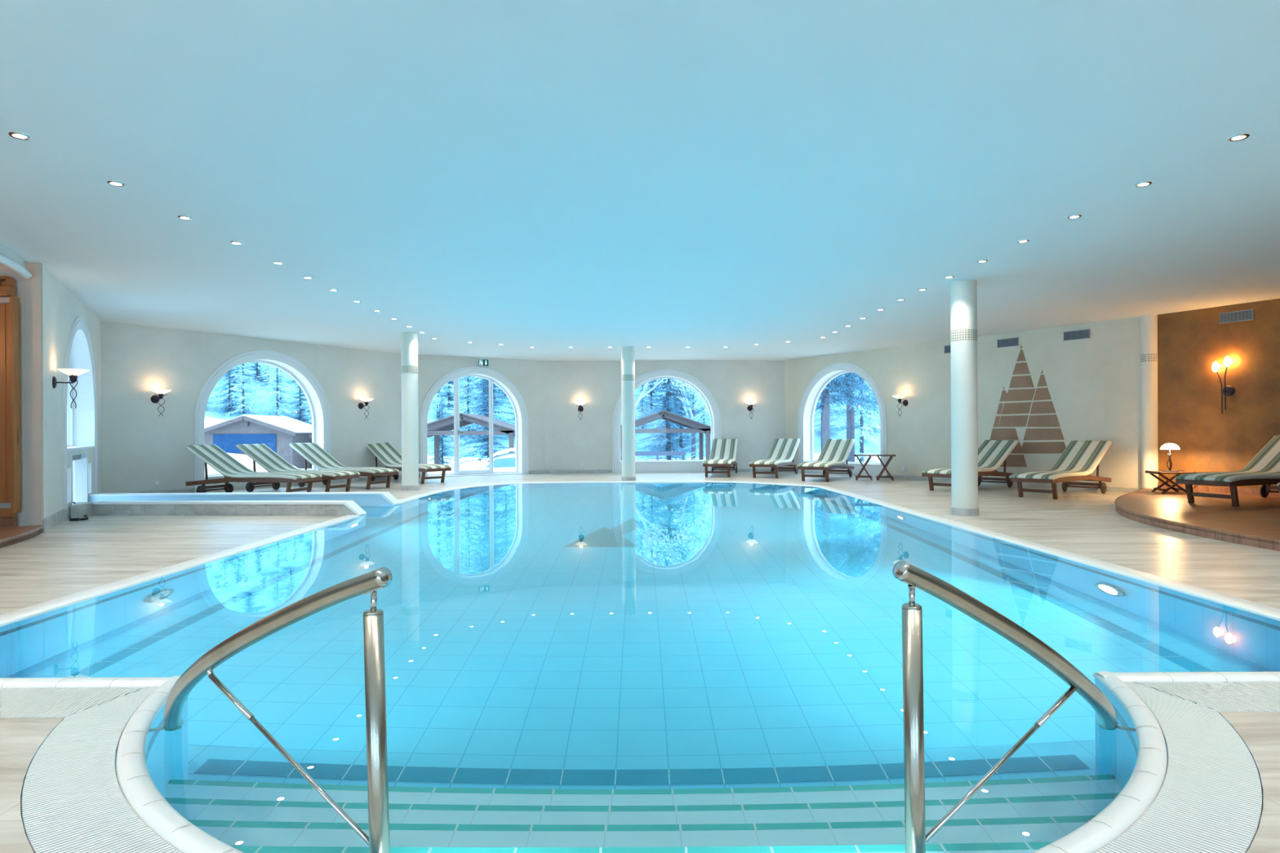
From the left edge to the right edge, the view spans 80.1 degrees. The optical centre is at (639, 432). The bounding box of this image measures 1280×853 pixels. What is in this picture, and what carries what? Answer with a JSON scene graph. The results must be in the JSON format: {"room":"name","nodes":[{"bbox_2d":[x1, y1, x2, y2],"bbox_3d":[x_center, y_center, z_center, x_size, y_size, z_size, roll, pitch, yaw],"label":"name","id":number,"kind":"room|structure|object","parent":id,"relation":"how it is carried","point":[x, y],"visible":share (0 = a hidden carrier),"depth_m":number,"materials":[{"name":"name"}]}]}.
{"room":"spa","nodes":[
{"label":"spa","id":0,"kind":"room"},
{"bbox_2d":[0,264,24,526],"bbox_3d":[-8.977,-0.373,8.620,4.050,3.036,0.020,0,0,0],"label":"wall","id":1,"kind":"structure","parent":0,"point":[19,282],"depth_m":8.60,"materials":[{"name":"beige paint"}]},
{"bbox_2d":[23,262,44,526],"bbox_3d":[-6.841,-0.384,8.595,0.222,3.036,0.020,0,0,8],"label":"wall","id":2,"kind":"structure","parent":0,"point":[33,346],"depth_m":8.59,"materials":[{"name":"beige paint"}]},
{"bbox_2d":[40,263,102,518],"bbox_3d":[-8.100,-0.378,10.680,0.350,3.036,5.018,0,0,-29],"label":"wall","id":3,"kind":"structure","parent":0,"point":[60,307],"depth_m":9.96,"materials":[{"name":"beige paint"}]},
{"bbox_2d":[0,244,25,267],"bbox_3d":[-7.753,-1.829,4.497,2.799,0.136,7.715,0,0,33],"label":"trim","id":4,"kind":"structure","parent":3,"relation":"attached to","point":[4,250],"depth_m":7.98,"materials":[{"name":"beige paint"}]},
{"bbox_2d":[0,253,32,279],"bbox_3d":[-7.733,-1.746,4.487,2.876,0.090,7.814,0,0,33],"label":"trim","id":5,"kind":"structure","parent":3,"relation":"attached to","point":[5,261],"depth_m":7.98,"materials":[{"name":"white paint"}]},
{"bbox_2d":[42,506,69,533],"bbox_3d":[-7.120,1.061,9.300,0.016,0.150,1.660,0,0,-29],"label":"baseboard","id":6,"kind":"structure","parent":3,"relation":"attached to","point":[49,522],"depth_m":9.17,"materials":[{"name":"grey stone"}]},
{"bbox_2d":[52,368,89,408],"bbox_3d":[-6.918,-0.524,9.277,0.360,0.473,0.330,0,0,-29],"label":"wall sconce","id":7,"kind":"object","parent":3,"relation":"attached to","point":[73,373],"visible":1,"depth_m":9.23,"materials":[{"name":"grey metal"}]},
{"bbox_2d":[62,316,97,511],"bbox_3d":[-8.083,-0.327,11.045,0.032,2.675,2.950,0,0,-29],"label":"trim","id":8,"kind":"structure","parent":3,"relation":"attached to","point":[79,323],"depth_m":10.60,"materials":[{"name":"white paint"}]},
{"bbox_2d":[66,365,96,450],"bbox_3d":[-8.232,-0.615,10.963,0.355,1.727,2.620,0,0,-29],"label":"window","id":9,"kind":"structure","parent":3,"relation":"in","point":[69,446],"depth_m":11.96,"materials":[{"name":"white paint"}]},
{"bbox_2d":[101,320,401,493],"bbox_3d":[-7.597,-0.380,15.895,0.350,3.036,6.644,0,0,31],"label":"wall","id":10,"kind":"structure","parent":0,"point":[140,447],"depth_m":14.12,"materials":[{"name":"beige paint"}]},
{"bbox_2d":[150,389,171,416],"bbox_3d":[-8.563,-0.516,13.605,0.360,0.473,0.330,0,0,31],"label":"wall sconce","id":11,"kind":"object","parent":10,"relation":"attached to","point":[154,398],"visible":1,"depth_m":13.58,"materials":[{"name":"white glass"}]},
{"bbox_2d":[203,360,315,478],"bbox_3d":[-7.728,-0.303,15.634,0.355,2.357,2.630,0,0,31],"label":"window","id":12,"kind":"structure","parent":10,"relation":"in","point":[210,476],"depth_m":16.48,"materials":[{"name":"white paint"}]},
{"bbox_2d":[194,350,331,493],"bbox_3d":[-7.583,-0.265,15.547,0.032,2.805,2.960,0,0,31],"label":"trim","id":13,"kind":"structure","parent":10,"relation":"attached to","point":[200,409],"depth_m":15.06,"materials":[{"name":"white paint"}]},
{"bbox_2d":[129,475,401,493],"bbox_3d":[-7.433,1.095,15.801,0.016,0.085,6.644,0,0,31],"label":"baseboard","id":14,"kind":"structure","parent":10,"relation":"attached to","point":[358,479],"depth_m":14.27,"materials":[{"name":"grey stone"}]},
{"bbox_2d":[417,355,544,474],"bbox_3d":[-4.242,-0.397,19.745,3.682,3.036,0.350,0,0,-31],"label":"wall","id":15,"kind":"structure","parent":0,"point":[527,376],"depth_m":20.23,"materials":[{"name":"beige paint"}]},
{"bbox_2d":[419,366,528,477],"bbox_3d":[-4.204,-0.281,19.545,2.870,2.805,0.032,0,0,-31],"label":"door frame","id":16,"kind":"structure","parent":15,"relation":"attached to","point":[447,377],"depth_m":19.47,"materials":[{"name":"white paint"}]},
{"bbox_2d":[427,374,522,476],"bbox_3d":[-4.289,-0.189,19.687,2.500,2.620,0.360,0,0,-31],"label":"door","id":17,"kind":"structure","parent":15,"relation":"attached to","point":[457,473],"depth_m":19.79,"materials":[{"name":"white paint"}]},
{"bbox_2d":[476,357,488,366],"bbox_3d":[-4.044,-1.836,19.619,0.330,0.300,0.062,0,0,-31],"label":"exit sign","id":18,"kind":"object","parent":15,"relation":"attached to","point":[481,362],"visible":0.72,"depth_m":19.59,"materials":[{"name":"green plastic"}]},
{"bbox_2d":[0,0,1279,360],"bbox_3d":[0.490,-2.063,8.650,23.800,0.250,25.100,0,0,0],"label":"ceiling","id":19,"kind":"structure","parent":0,"point":[551,177],"depth_m":5.47,"materials":[{"name":"white paint"}]},
{"bbox_2d":[8,132,31,139],"bbox_3d":[-4.006,-1.911,4.920,0.116,0.008,0.116,0,0,0],"label":"recessed light","id":20,"kind":"object","parent":19,"relation":"in","point":[21,136],"visible":1,"depth_m":4.91,"materials":[{"name":"silver metal"}]},
{"bbox_2d":[0,467,1279,852],"bbox_3d":[0.505,1.097,9.000,29.000,0.001,30.000,0,0,0],"label":"floor","id":21,"kind":"structure","parent":0,"point":[69,557],"depth_m":7.48,"materials":[{"name":"wood"}]},
{"bbox_2d":[0,524,44,548],"bbox_3d":[-8.299,1.098,5.541,5.196,0.087,6.106,0,0,0],"label":"raised platform","id":22,"kind":"object","parent":21,"relation":"on","point":[9,535],"visible":1,"depth_m":7.97,"materials":[{"name":"brown wood"}]},
{"bbox_2d":[0,275,21,526],"bbox_3d":[-8.942,-0.335,8.520,3.960,2.790,0.140,0,0,0],"label":"door","id":23,"kind":"structure","parent":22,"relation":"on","point":[10,348],"depth_m":8.53,"materials":[{"name":"brown wood"}]},
{"bbox_2d":[71,500,367,518],"bbox_3d":[-5.737,1.046,10.245,4.015,0.206,0.530,0,0,0],"label":"curb","id":24,"kind":"object","parent":21,"relation":"on","point":[199,508],"visible":0.93,"depth_m":10.29,"materials":[{"name":"grey stone"}]},
{"bbox_2d":[88,491,399,505],"bbox_3d":[-6.062,1.046,11.749,4.665,0.208,0.301,0,0,0],"label":"curb","id":25,"kind":"object","parent":21,"relation":"on","point":[379,498],"visible":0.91,"depth_m":11.61,"materials":[{"name":"blue tile"}]},
{"bbox_2d":[185,444,322,493],"bbox_3d":[-6.887,0.683,13.585,2.359,0.910,0.674,0,0,15],"label":"sun lounger","id":26,"kind":"object","parent":21,"relation":"on","point":[233,470],"visible":0.98,"depth_m":13.49,"materials":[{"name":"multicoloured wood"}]},
{"bbox_2d":[235,444,359,492],"bbox_3d":[-6.486,0.681,14.432,2.359,0.910,0.674,0,0,19],"label":"sun lounger","id":27,"kind":"object","parent":21,"relation":"on","point":[265,457],"visible":0.73,"depth_m":14.42,"materials":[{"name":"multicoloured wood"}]},
{"bbox_2d":[235,444,359,476],"bbox_3d":[-6.479,0.525,14.429,2.342,0.598,0.670,0,0,19],"label":"cushion","id":28,"kind":"object","parent":27,"relation":"on","point":[265,457],"depth_m":14.47,"materials":[{"name":"fabric"}]},
{"bbox_2d":[289,442,399,489],"bbox_3d":[-6.071,0.679,15.599,2.359,0.910,0.674,0,0,25],"label":"sun lounger","id":29,"kind":"object","parent":21,"relation":"on","point":[313,453],"visible":0.73,"depth_m":15.63,"materials":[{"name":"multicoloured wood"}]},
{"bbox_2d":[289,442,399,473],"bbox_3d":[-6.064,0.522,15.595,2.342,0.598,0.670,0,0,25],"label":"cushion","id":30,"kind":"object","parent":29,"relation":"on","point":[313,453],"depth_m":15.71,"materials":[{"name":"fabric"}]},
{"bbox_2d":[366,442,451,484],"bbox_3d":[-5.301,0.675,17.296,2.359,0.910,0.674,0,0,37],"label":"sun lounger","id":31,"kind":"object","parent":21,"relation":"on","point":[385,452],"visible":0.72,"depth_m":17.42,"materials":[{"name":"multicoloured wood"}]},
{"bbox_2d":[366,442,451,469],"bbox_3d":[-5.295,0.519,17.290,2.342,0.598,0.670,0,0,37],"label":"cushion","id":32,"kind":"object","parent":31,"relation":"on","point":[385,452],"depth_m":17.52,"materials":[{"name":"fabric"}]},
{"bbox_2d":[400,332,419,490],"bbox_3d":[-4.458,-0.396,14.763,0.340,3.036,0.340,0,0,0],"label":"round column","id":33,"kind":"structure","parent":21,"relation":"on","point":[409,340],"depth_m":14.63,"materials":[{"name":"white paint"}]},
{"bbox_2d":[621,346,635,480],"bbox_3d":[-0.265,-0.417,17.290,0.332,3.036,0.332,0,0,0],"label":"round column","id":34,"kind":"structure","parent":21,"relation":"on","point":[628,353],"depth_m":17.16,"materials":[{"name":"white paint"}]},
{"bbox_2d":[0,480,1279,852],"bbox_3d":[-3.289,1.709,9.162,14.405,1.215,15.545,0,0,0],"label":"swimming pool","id":35,"kind":"object","parent":21,"relation":"in","point":[1194,785],"visible":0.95,"depth_m":2.55,"materials":[{"name":"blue tile"}]},
{"bbox_2d":[162,566,392,852],"bbox_3d":[-1.263,0.853,2.361,1.560,1.023,0.197,0,0,41],"label":"handrail","id":36,"kind":"object","parent":35,"relation":"on","point":[378,840],"visible":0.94,"depth_m":1.93,"materials":[{"name":"metal"}]},
{"bbox_2d":[0,482,1279,852],"bbox_3d":[-3.394,1.118,9.226,14.200,0.001,15.028,0,0,0],"label":"pool water","id":37,"kind":"object","parent":35,"relation":"in","point":[571,667],"visible":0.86,"depth_m":3.55,"materials":[{"name":"blue liquid"}]},
{"bbox_2d":[892,560,1117,852],"bbox_3d":[1.260,0.836,2.348,1.508,1.032,0.192,0,0,-41],"label":"handrail","id":38,"kind":"object","parent":35,"relation":"on","point":[916,838],"visible":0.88,"depth_m":1.93,"materials":[{"name":"metal"}]},
{"bbox_2d":[702,439,737,477],"bbox_3d":[2.064,0.638,19.343,0.674,0.910,2.359,0,0,12],"label":"sun lounger","id":39,"kind":"object","parent":21,"relation":"on","point":[723,451],"visible":1,"depth_m":19.81,"materials":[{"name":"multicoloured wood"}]},
{"bbox_2d":[702,439,737,464],"bbox_3d":[2.061,0.482,19.335,0.670,0.598,2.342,0,0,12],"label":"cushion","id":40,"kind":"object","parent":39,"relation":"on","point":[723,451],"depth_m":19.88,"materials":[{"name":"fabric"}]},
{"bbox_2d":[748,438,799,478],"bbox_3d":[3.362,0.631,18.854,0.674,0.910,2.359,0,0,25],"label":"sun lounger","id":41,"kind":"object","parent":21,"relation":"on","point":[782,452],"visible":0.98,"depth_m":19.27,"materials":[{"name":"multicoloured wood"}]},
{"bbox_2d":[748,438,799,464],"bbox_3d":[3.357,0.475,18.846,0.670,0.598,2.342,0,0,25],"label":"cushion","id":42,"kind":"object","parent":41,"relation":"on","point":[782,451],"depth_m":19.34,"materials":[{"name":"fabric"}]},
{"bbox_2d":[796,439,854,481],"bbox_3d":[4.303,0.627,17.497,0.674,0.910,2.359,0,0,30],"label":"sun lounger","id":43,"kind":"object","parent":21,"relation":"on","point":[834,454],"visible":1,"depth_m":17.88,"materials":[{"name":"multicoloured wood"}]},
{"bbox_2d":[796,439,854,467],"bbox_3d":[4.298,0.471,17.490,0.670,0.598,2.342,0,0,30],"label":"cushion","id":44,"kind":"object","parent":43,"relation":"on","point":[835,453],"depth_m":17.92,"materials":[{"name":"fabric"}]},
{"bbox_2d":[853,453,895,480],"bbox_3d":[5.244,0.790,17.050,0.875,0.579,0.500,0,0,14],"label":"folding table","id":45,"kind":"object","parent":21,"relation":"on","point":[885,466],"visible":1,"depth_m":16.89,"materials":[{"name":"brown wood"}]},
{"bbox_2d":[950,280,979,515],"bbox_3d":[4.229,-0.439,9.940,0.348,3.036,0.348,0,0,0],"label":"round column","id":46,"kind":"structure","parent":21,"relation":"on","point":[963,293],"depth_m":9.80,"materials":[{"name":"white paint"}]},
{"bbox_2d":[921,440,1018,490],"bbox_3d":[6.241,0.617,14.337,2.359,0.910,0.674,0,0,-38],"label":"sun lounger","id":47,"kind":"object","parent":21,"relation":"on","point":[992,454],"visible":0.66,"depth_m":14.58,"materials":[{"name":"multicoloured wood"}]},
{"bbox_2d":[921,440,1018,474],"bbox_3d":[6.234,0.461,14.331,2.342,0.598,0.670,0,0,-38],"label":"cushion","id":48,"kind":"object","parent":47,"relation":"on","point":[992,454],"depth_m":14.62,"materials":[{"name":"fabric"}]},
{"bbox_2d":[1009,440,1111,499],"bbox_3d":[7.141,0.613,12.867,2.359,0.910,0.674,0,0,-38],"label":"sun lounger","id":49,"kind":"object","parent":21,"relation":"on","point":[1079,460],"visible":1,"depth_m":13.08,"materials":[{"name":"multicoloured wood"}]},
{"bbox_2d":[1009,440,1111,479],"bbox_3d":[7.133,0.457,12.861,2.342,0.598,0.670,0,0,-38],"label":"cushion","id":50,"kind":"object","parent":49,"relation":"on","point":[1080,459],"depth_m":13.11,"materials":[{"name":"fabric"}]},
{"bbox_2d":[1115,488,1279,551],"bbox_3d":[8.838,1.005,6.989,6.249,0.102,12.001,0,0,0],"label":"raised platform","id":51,"kind":"object","parent":21,"relation":"on","point":[1255,522],"visible":1,"depth_m":8.93,"materials":[{"name":"brown wood"}]},
{"bbox_2d":[1140,314,1158,488],"bbox_3d":[8.678,-0.511,12.966,0.266,2.936,0.266,0,0,0],"label":"column","id":52,"kind":"structure","parent":51,"relation":"on","point":[1148,323],"depth_m":12.86,"materials":[{"name":"white paint"}]},
{"bbox_2d":[1145,470,1195,493],"bbox_3d":[8.364,0.791,12.020,0.535,0.347,0.420,0,0,10],"label":"side table","id":53,"kind":"object","parent":51,"relation":"on","point":[1152,473],"visible":0.8,"depth_m":11.94,"materials":[{"name":"brown wood"}]},
{"bbox_2d":[1160,443,1180,471],"bbox_3d":[8.362,0.401,12.020,0.263,0.455,0.263,0,0,-6],"label":"table lamp","id":54,"kind":"object","parent":53,"relation":"on","point":[1170,446],"visible":0.97,"depth_m":11.97,"materials":[{"name":"grey metal"}]},
{"bbox_2d":[1174,435,1279,506],"bbox_3d":[8.417,0.504,10.436,2.359,0.910,0.674,0,0,-24],"label":"sun lounger","id":55,"kind":"object","parent":51,"relation":"on","point":[1264,469],"visible":0.98,"depth_m":10.20,"materials":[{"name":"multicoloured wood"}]},
{"bbox_2d":[1174,435,1279,482],"bbox_3d":[8.408,0.348,10.432,2.342,0.598,0.670,0,0,-23],"label":"cushion","id":56,"kind":"object","parent":55,"relation":"on","point":[1264,467],"depth_m":10.26,"materials":[{"name":"fabric"}]},
{"bbox_2d":[544,360,785,470],"bbox_3d":[0.685,-0.421,20.855,6.536,3.036,0.350,0,0,-2],"label":"wall","id":57,"kind":"structure","parent":0,"point":[571,441],"depth_m":20.62,"materials":[{"name":"beige paint"}]},
{"bbox_2d":[545,468,785,473],"bbox_3d":[0.701,1.054,20.672,6.536,0.085,0.016,0,0,-2],"label":"baseboard","id":58,"kind":"structure","parent":57,"relation":"attached to","point":[738,469],"depth_m":20.59,"materials":[{"name":"grey stone"}]},
{"bbox_2d":[612,368,720,472],"bbox_3d":[0.726,-0.306,20.665,2.950,2.805,0.032,0,0,-2],"label":"trim","id":59,"kind":"structure","parent":57,"relation":"attached to","point":[663,372],"depth_m":20.66,"materials":[{"name":"white paint"}]},
{"bbox_2d":[618,376,714,472],"bbox_3d":[0.719,-0.214,20.834,2.620,2.620,0.355,0,0,-2],"label":"window","id":60,"kind":"structure","parent":57,"relation":"in","point":[676,465],"depth_m":20.69,"materials":[{"name":"white paint"}]},
{"bbox_2d":[784,316,1146,488],"bbox_3d":[6.458,-0.450,17.000,0.350,3.036,9.124,0,0,-31],"label":"wall","id":61,"kind":"structure","parent":0,"point":[1093,383],"depth_m":15.15,"materials":[{"name":"beige paint"}]},
{"bbox_2d":[802,370,880,477],"bbox_3d":[5.135,-0.236,19.159,0.355,2.620,2.640,0,0,-31],"label":"window","id":62,"kind":"structure","parent":61,"relation":"in","point":[873,469],"depth_m":19.14,"materials":[{"name":"white paint"}]},
{"bbox_2d":[798,362,887,475],"bbox_3d":[4.990,-0.328,19.072,0.032,2.805,2.970,0,0,-31],"label":"trim","id":63,"kind":"structure","parent":61,"relation":"attached to","point":[860,371],"depth_m":18.72,"materials":[{"name":"white paint"}]},
{"bbox_2d":[996,337,1018,347],"bbox_3d":[7.328,-1.782,15.182,0.024,0.164,0.455,0,0,-31],"label":"air vent","id":64,"kind":"object","parent":61,"relation":"in","point":[1009,342],"visible":1,"depth_m":15.18,"materials":[{"name":"blue"}]},
{"bbox_2d":[990,345,1066,466],"bbox_3d":[7.491,-0.502,14.935,0.006,2.417,1.796,0,0,-31],"label":"mural","id":65,"kind":"object","parent":61,"relation":"attached to","point":[1020,368],"visible":0.93,"depth_m":14.86,"materials":[{"name":"paint"}]},
{"bbox_2d":[784,469,1279,496],"bbox_3d":[7.978,0.965,13.566,0.594,0.190,16.570,0,0,-31],"label":"baseboard","id":66,"kind":"structure","parent":61,"relation":"attached to","point":[901,477],"depth_m":13.52,"materials":[{"name":"grey stone"}]},
{"bbox_2d":[1063,328,1089,341],"bbox_3d":[8.030,-1.785,14.015,0.024,0.164,0.480,0,0,-31],"label":"air vent","id":67,"kind":"object","parent":61,"relation":"in","point":[1081,334],"visible":1,"depth_m":14.01,"materials":[{"name":"blue"}]},
{"bbox_2d":[1157,298,1279,488],"bbox_3d":[10.484,-0.470,9.738,0.350,3.036,7.468,0,0,-27],"label":"wall","id":68,"kind":"structure","parent":0,"point":[1190,417],"depth_m":12.06,"materials":[{"name":"paint"}]},
{"bbox_2d":[1211,355,1235,413],"bbox_3d":[9.104,-0.733,11.895,0.185,0.895,0.265,0,0,-27],"label":"wall lamp","id":69,"kind":"object","parent":68,"relation":"attached to","point":[1228,390],"visible":1,"depth_m":11.87,"materials":[{"name":"white glass"}]},
{"bbox_2d":[1219,308,1253,324],"bbox_3d":[9.239,-1.791,11.803,0.024,0.164,0.463,0,0,-27],"label":"air vent","id":70,"kind":"object","parent":68,"relation":"in","point":[1248,314],"visible":1,"depth_m":11.80,"materials":[{"name":"grey metal"}]},
{"label":"outside","id":71,"kind":"structure","parent":0,"visible":0},
{"bbox_2d":[204,362,880,466],"bbox_3d":[-0.116,-23.281,79.000,140.000,51.764,130.000,0,0,0],"label":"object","id":72,"kind":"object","parent":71,"point":[212,417],"depth_m":56.16,"materials":[{"name":"white"}]},
{"bbox_2d":[210,367,250,416],"bbox_3d":[-29.502,-2.829,54.742,3.677,8.247,3.575,0,0,10],"label":"conifer tree","id":73,"kind":"object","parent":72,"relation":"on","point":[227,375],"visible":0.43,"depth_m":54.54,"materials":[{"name":"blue plant"}]},
{"bbox_2d":[217,362,268,418],"bbox_3d":[-28.242,-3.440,54.459,4.175,9.677,3.578,0,0,-18],"label":"conifer tree","id":74,"kind":"object","parent":72,"relation":"on","point":[244,389],"visible":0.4,"depth_m":54.48,"materials":[{"name":"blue plant"}]},
{"bbox_2d":[207,453,297,469],"bbox_3d":[-19.985,2.250,34.500,10.000,2.700,3.200,0,0,0],"label":"snow bank","id":75,"kind":"object","parent":72,"relation":"on","point":[242,459],"visible":0.02,"depth_m":33.82,"materials":[{"name":"white snow"}]},
{"bbox_2d":[204,414,311,468],"bbox_3d":[-20.593,0.674,41.977,5.463,3.159,4.845,0,0,0],"label":"house","id":76,"kind":"structure","parent":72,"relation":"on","point":[277,433],"depth_m":40.00,"materials":[{"name":"white"}]},
{"bbox_2d":[246,362,272,385],"bbox_3d":[-30.645,-5.147,61.239,3.196,7.371,3.287,0,0,29],"label":"conifer tree","id":77,"kind":"object","parent":72,"relation":"on","point":[256,369],"visible":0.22,"depth_m":61.16,"materials":[{"name":"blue plant"}]},
{"bbox_2d":[254,364,302,419],"bbox_3d":[-25.918,-3.528,54.837,3.573,9.662,4.168,0,0,6],"label":"conifer tree","id":78,"kind":"object","parent":72,"relation":"on","point":[277,372],"visible":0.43,"depth_m":54.62,"materials":[{"name":"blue plant"}]},
{"bbox_2d":[267,367,293,408],"bbox_3d":[-27.048,-3.372,57.389,3.021,7.004,2.590,0,0,13],"label":"conifer tree","id":79,"kind":"object","parent":72,"relation":"on","point":[282,371],"visible":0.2,"depth_m":57.52,"materials":[{"name":"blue plant"}]},
{"bbox_2d":[286,381,311,422],"bbox_3d":[-24.687,-2.306,55.269,2.979,6.682,2.897,0,0,0],"label":"conifer tree","id":80,"kind":"object","parent":72,"relation":"on","point":[300,402],"visible":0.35,"depth_m":55.10,"materials":[{"name":"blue plant"}]},
{"bbox_2d":[429,395,453,466],"bbox_3d":[-10.950,0.153,41.958,1.868,4.308,1.921,0,0,4],"label":"conifer tree","id":81,"kind":"object","parent":72,"relation":"on","point":[442,444],"visible":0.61,"depth_m":41.97,"materials":[{"name":"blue plant"}]},
{"bbox_2d":[427,377,468,441],"bbox_3d":[-13.902,-2.862,55.577,3.235,7.462,3.327,0,0,-36],"label":"conifer tree","id":82,"kind":"object","parent":72,"relation":"on","point":[447,392],"visible":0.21,"depth_m":55.41,"materials":[{"name":"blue plant"}]},
{"bbox_2d":[426,376,476,466],"bbox_3d":[-12.211,-3.798,46.685,4.583,12.395,5.347,0,0,-12],"label":"conifer tree","id":83,"kind":"object","parent":72,"relation":"on","point":[437,395],"visible":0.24,"depth_m":46.36,"materials":[{"name":"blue plant"}]},
{"bbox_2d":[448,376,486,435],"bbox_3d":[-12.584,-4.310,56.537,3.552,9.607,4.144,0,0,33],"label":"conifer tree","id":84,"kind":"object","parent":72,"relation":"on","point":[467,380],"visible":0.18,"depth_m":56.42,"materials":[{"name":"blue plant"}]},
{"bbox_2d":[426,413,515,464],"bbox_3d":[-8.376,0.645,38.000,5.815,3.094,4.800,0,0,0],"label":"shelter","id":85,"kind":"object","parent":72,"relation":"on","point":[443,426],"visible":0.5,"depth_m":35.92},
{"bbox_2d":[443,376,515,466],"bbox_3d":[-8.665,-3.564,43.672,5.229,11.727,5.084,0,0,29],"label":"conifer tree","id":86,"kind":"object","parent":72,"relation":"on","point":[486,384],"visible":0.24,"depth_m":43.40,"materials":[{"name":"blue plant"}]},
{"bbox_2d":[468,377,503,441],"bbox_3d":[-11.105,-2.439,55.279,2.887,6.659,2.969,0,0,-33],"label":"conifer tree","id":87,"kind":"object","parent":72,"relation":"on","point":[482,379],"visible":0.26,"depth_m":55.32,"materials":[{"name":"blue plant"}]},
{"bbox_2d":[459,448,515,467],"bbox_3d":[-4.655,1.373,27.497,4.150,1.600,1.680,0,0,-8],"label":"snow bank","id":88,"kind":"object","parent":72,"relation":"on","point":[506,460],"visible":0.06,"depth_m":26.75,"materials":[{"name":"white snow"}]},
{"bbox_2d":[635,382,659,428],"bbox_3d":[0.301,-3.471,57.968,2.806,6.503,2.405,0,0,-33],"label":"conifer tree","id":89,"kind":"object","parent":72,"relation":"on","point":[642,405],"visible":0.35,"depth_m":57.93,"materials":[{"name":"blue plant"}]},
{"bbox_2d":[635,379,666,413],"bbox_3d":[0.744,-5.531,60.073,3.806,8.778,3.914,0,0,42],"label":"conifer tree","id":90,"kind":"object","parent":72,"relation":"on","point":[651,392],"visible":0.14,"depth_m":60.01,"materials":[{"name":"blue plant"}]},
{"bbox_2d":[635,378,667,409],"bbox_3d":[-0.897,-1.826,32.555,6.665,8.165,4.401,0,0,28],"label":"bare tree","id":91,"kind":"object","parent":72,"relation":"on","point":[646,385],"visible":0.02,"depth_m":33.07,"materials":[{"name":"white plant"}]},
{"bbox_2d":[621,451,685,460],"bbox_3d":[-0.182,1.538,35.440,4.600,1.275,0.140,0,0,0],"label":"rail fence","id":92,"kind":"object","parent":72,"relation":"on","point":[657,454],"visible":0.26,"depth_m":35.37,"materials":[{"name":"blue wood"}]},
{"bbox_2d":[620,409,711,460],"bbox_3d":[1.113,0.558,38.000,5.417,3.174,4.800,0,0,0],"label":"shelter","id":93,"kind":"object","parent":72,"relation":"on","point":[694,426],"visible":0.59,"depth_m":35.92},
{"bbox_2d":[641,379,689,450],"bbox_3d":[1.774,-2.670,54.096,3.487,8.043,3.587,0,0,29],"label":"conifer tree","id":94,"kind":"object","parent":72,"relation":"on","point":[664,404],"visible":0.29,"depth_m":54.03,"materials":[{"name":"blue plant"}]},
{"bbox_2d":[635,378,705,460],"bbox_3d":[1.575,-3.436,45.136,5.069,11.368,4.929,0,0,6],"label":"conifer tree","id":95,"kind":"object","parent":72,"relation":"on","point":[669,402],"visible":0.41,"depth_m":44.91,"materials":[{"name":"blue plant"}]},
{"bbox_2d":[650,378,701,459],"bbox_3d":[3.535,-2.492,52.111,7.717,9.455,5.096,0,0,-10],"label":"bare tree","id":96,"kind":"object","parent":72,"relation":"on","point":[693,440],"visible":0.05,"depth_m":51.39,"materials":[{"name":"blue plant"}]},
{"bbox_2d":[655,379,704,447],"bbox_3d":[2.976,-3.294,54.461,3.968,8.900,3.858,0,0,18],"label":"conifer tree","id":97,"kind":"object","parent":72,"relation":"on","point":[677,398],"visible":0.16,"depth_m":54.50,"materials":[{"name":"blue plant"}]},
{"bbox_2d":[664,378,710,417],"bbox_3d":[3.245,-0.784,32.296,3.857,6.064,3.997,0,0,-16],"label":"bare tree","id":98,"kind":"object","parent":72,"relation":"on","point":[685,384],"visible":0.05,"depth_m":32.09,"materials":[{"name":"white plant"}]},
{"bbox_2d":[683,390,711,459],"bbox_3d":[4.866,-3.883,47.214,5.347,12.395,4.583,0,0,43],"label":"conifer tree","id":99,"kind":"object","parent":72,"relation":"on","point":[698,407],"visible":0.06,"depth_m":47.39,"materials":[{"name":"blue plant"}]},
{"bbox_2d":[813,400,843,438],"bbox_3d":[13.601,-2.288,55.575,2.563,5.911,2.636,0,0,18],"label":"conifer tree","id":100,"kind":"object","parent":72,"relation":"on","point":[831,415],"visible":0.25,"depth_m":55.52,"materials":[{"name":"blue plant"}]},
{"bbox_2d":[813,372,879,462],"bbox_3d":[8.439,-5.648,29.511,5.983,15.711,6.299,0,0,27],"label":"conifer tree","id":101,"kind":"object","parent":72,"relation":"on","point":[850,413],"visible":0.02,"depth_m":29.37,"materials":[{"name":"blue plant"}]},
{"bbox_2d":[817,376,875,453],"bbox_3d":[8.939,-6.772,37.717,6.837,17.955,7.199,0,0,-22],"label":"conifer tree","id":102,"kind":"object","parent":72,"relation":"on","point":[832,393],"visible":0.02,"depth_m":37.93,"materials":[{"name":"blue plant"}]},
{"bbox_2d":[814,372,879,449],"bbox_3d":[6.427,-4.665,27.060,5.519,13.766,5.242,0,0,9],"label":"conifer tree","id":103,"kind":"object","parent":72,"relation":"on","point":[824,406],"visible":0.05,"depth_m":26.67,"materials":[{"name":"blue plant"}]},
{"bbox_2d":[830,374,880,462],"bbox_3d":[12.632,-2.199,44.102,4.166,9.109,4.074,0,0,-15],"label":"conifer tree","id":104,"kind":"object","parent":72,"relation":"on","point":[862,437],"visible":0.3,"depth_m":43.90,"materials":[{"name":"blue plant"}]},
{"bbox_2d":[854,383,879,437],"bbox_3d":[16.783,-3.490,56.137,3.458,8.017,2.964,0,0,-9],"label":"conifer tree","id":105,"kind":"object","parent":72,"relation":"on","point":[869,418],"visible":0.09,"depth_m":56.03,"materials":[{"name":"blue plant"}]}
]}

